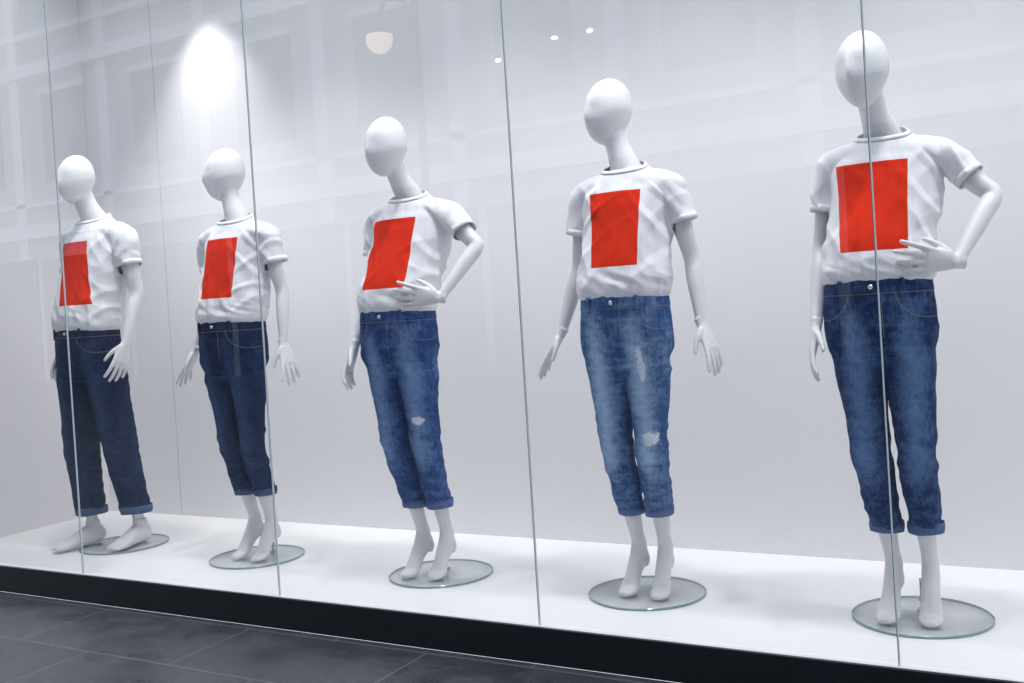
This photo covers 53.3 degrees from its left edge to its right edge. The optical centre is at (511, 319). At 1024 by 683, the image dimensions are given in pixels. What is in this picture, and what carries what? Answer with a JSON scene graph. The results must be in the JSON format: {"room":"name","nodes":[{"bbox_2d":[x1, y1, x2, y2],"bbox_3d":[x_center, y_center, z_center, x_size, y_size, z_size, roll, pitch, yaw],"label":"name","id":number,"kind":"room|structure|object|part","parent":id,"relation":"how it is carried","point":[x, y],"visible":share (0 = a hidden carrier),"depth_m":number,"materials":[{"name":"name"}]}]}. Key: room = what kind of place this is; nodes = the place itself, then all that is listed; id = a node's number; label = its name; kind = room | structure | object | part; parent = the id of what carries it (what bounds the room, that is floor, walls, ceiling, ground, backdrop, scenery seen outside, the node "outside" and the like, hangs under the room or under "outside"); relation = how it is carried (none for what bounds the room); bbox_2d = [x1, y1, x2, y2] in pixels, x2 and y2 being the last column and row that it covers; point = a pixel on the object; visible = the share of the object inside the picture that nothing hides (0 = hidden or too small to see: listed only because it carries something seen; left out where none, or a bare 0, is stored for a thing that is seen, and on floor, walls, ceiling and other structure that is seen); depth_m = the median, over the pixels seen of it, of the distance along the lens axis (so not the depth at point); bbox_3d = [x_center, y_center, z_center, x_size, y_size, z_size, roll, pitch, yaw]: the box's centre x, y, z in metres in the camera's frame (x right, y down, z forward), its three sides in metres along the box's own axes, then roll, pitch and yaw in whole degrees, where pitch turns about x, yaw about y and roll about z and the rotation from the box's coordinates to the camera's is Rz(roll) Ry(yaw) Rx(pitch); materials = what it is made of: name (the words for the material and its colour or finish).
{"room":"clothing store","nodes":[
{"label":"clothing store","id":0,"kind":"room"},
{"bbox_2d":[0,0,110,536],"bbox_3d":[-2.715,-0.437,5.453,0.100,3.135,1.045,-3,1,30],"label":"wall","id":1,"kind":"structure","parent":0,"point":[36,492],"depth_m":5.54,"materials":[{"name":"white paint"}]},
{"bbox_2d":[0,565,1023,682],"bbox_3d":[-0.369,1.068,3.530,11.730,0.117,0.014,-3,1,30],"label":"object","id":2,"kind":"structure","parent":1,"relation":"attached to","point":[605,653],"depth_m":3.37,"materials":[{"name":"black metal"}]},
{"bbox_2d":[0,510,1023,681],"bbox_3d":[0.362,1.021,3.808,6.930,0.115,1.195,-3,1,30],"label":"display platform","id":3,"kind":"structure","parent":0,"point":[802,606],"depth_m":3.71,"materials":[{"name":"white laminate"}]},
{"bbox_2d":[50,155,168,554],"bbox_3d":[-1.952,0.151,4.920,0.516,1.880,0.423,-3,1,21],"label":"mannequin","id":4,"kind":"object","parent":3,"relation":"on","point":[102,260],"visible":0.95,"depth_m":4.80},
{"bbox_3d":[-1.870,1.083,4.929,0.410,0.008,0.410,-3,1,30],"label":"glass","id":5,"kind":"part","parent":4,"relation":"part of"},
{"bbox_2d":[175,148,304,569],"bbox_3d":[-1.177,0.148,4.481,0.662,1.801,0.410,-3,1,30],"label":"mannequin","id":6,"kind":"object","parent":3,"relation":"on","point":[228,342],"visible":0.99,"depth_m":4.35},
{"bbox_3d":[-1.120,1.042,4.491,0.410,0.008,0.410,-3,1,30],"label":"glass","id":7,"kind":"part","parent":6,"relation":"part of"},
{"bbox_2d":[342,117,492,588],"bbox_3d":[-0.337,0.106,3.971,0.551,1.793,0.465,-3,1,30],"label":"mannequin","id":8,"kind":"object","parent":3,"relation":"on","point":[408,238],"visible":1,"depth_m":3.88},
{"bbox_3d":[-0.278,0.996,4.011,0.410,0.008,0.410,-3,1,30],"label":"glass","id":9,"kind":"part","parent":8,"relation":"part of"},
{"bbox_2d":[538,78,722,610],"bbox_3d":[0.415,0.060,3.563,0.662,1.801,0.410,-3,1,30],"label":"mannequin","id":10,"kind":"object","parent":3,"relation":"on","point":[622,221],"visible":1,"depth_m":3.44},
{"bbox_3d":[0.473,0.955,3.573,0.410,0.008,0.410,-3,1,30],"label":"glass","id":11,"kind":"part","parent":10,"relation":"part of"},
{"bbox_2d":[809,30,1002,638],"bbox_3d":[1.200,0.022,3.097,0.551,1.793,0.465,-3,1,30],"label":"mannequin","id":12,"kind":"object","parent":3,"relation":"on","point":[909,170],"visible":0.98,"depth_m":3.01},
{"bbox_3d":[1.259,0.911,3.137,0.410,0.008,0.410,-3,1,30],"label":"glass","id":13,"kind":"part","parent":12,"relation":"part of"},
{"bbox_2d":[77,0,1023,570],"bbox_3d":[0.531,-0.624,4.264,6.930,3.135,0.100,-3,1,30],"label":"wall","id":14,"kind":"structure","parent":0,"point":[741,100],"depth_m":4.44,"materials":[{"name":"white paint"}]},
{"bbox_2d":[148,3,181,511],"bbox_3d":[-1.911,-0.489,5.596,0.003,3.135,0.003,-3,1,30],"label":"trim","id":15,"kind":"structure","parent":14,"relation":"attached to","point":[148,3],"depth_m":5.60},
{"label":"outside","id":16,"kind":"structure","parent":0,"visible":0},
{"bbox_2d":[0,591,675,682],"bbox_3d":[-6.148,1.594,-2.863,44.000,0.060,16.836,-3,1,30],"label":"pavement","id":17,"kind":"structure","parent":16,"point":[43,639],"depth_m":3.54,"materials":[{"name":"stone"}]},
{"bbox_3d":[-0.581,-2.557,3.509,11.730,1.020,0.060,-3,1,30],"label":"wall header","id":18,"kind":"structure","parent":0,"visible":0},
{"label":"window","id":19,"kind":"structure","parent":18,"relation":"in","visible":0},
{"bbox_2d":[44,0,83,572],"bbox_3d":[-1.941,-0.437,4.379,0.005,3.065,0.006,-3,1,30],"label":"joint","id":20,"kind":"object","parent":19,"relation":"attached to","point":[44,0],"visible":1,"depth_m":4.38,"materials":[{"name":"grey glass"}]},
{"label":"window","id":21,"kind":"structure","parent":18,"relation":"in","visible":0},
{"bbox_2d":[500,0,540,624],"bbox_3d":[-0.005,-0.543,3.278,0.005,3.065,0.006,-3,1,30],"label":"joint","id":22,"kind":"object","parent":21,"relation":"attached to","point":[501,2],"visible":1,"depth_m":3.28,"materials":[{"name":"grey glass"}]},
{"label":"window","id":23,"kind":"structure","parent":0,"visible":0},
{"bbox_2d":[240,0,280,595],"bbox_3d":[-0.968,-0.490,3.826,0.005,3.065,0.006,-3,1,30],"label":"joint","id":24,"kind":"object","parent":23,"relation":"attached to","point":[241,1],"visible":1,"depth_m":3.83,"materials":[{"name":"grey glass"}]},
{"label":"window","id":25,"kind":"structure","parent":0,"visible":0},
{"bbox_2d":[860,0,900,665],"bbox_3d":[0.950,-0.596,2.735,0.005,3.065,0.006,-3,1,30],"label":"joint","id":26,"kind":"object","parent":25,"relation":"attached to","point":[861,1],"visible":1,"depth_m":2.74,"materials":[{"name":"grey glass"}]}
]}

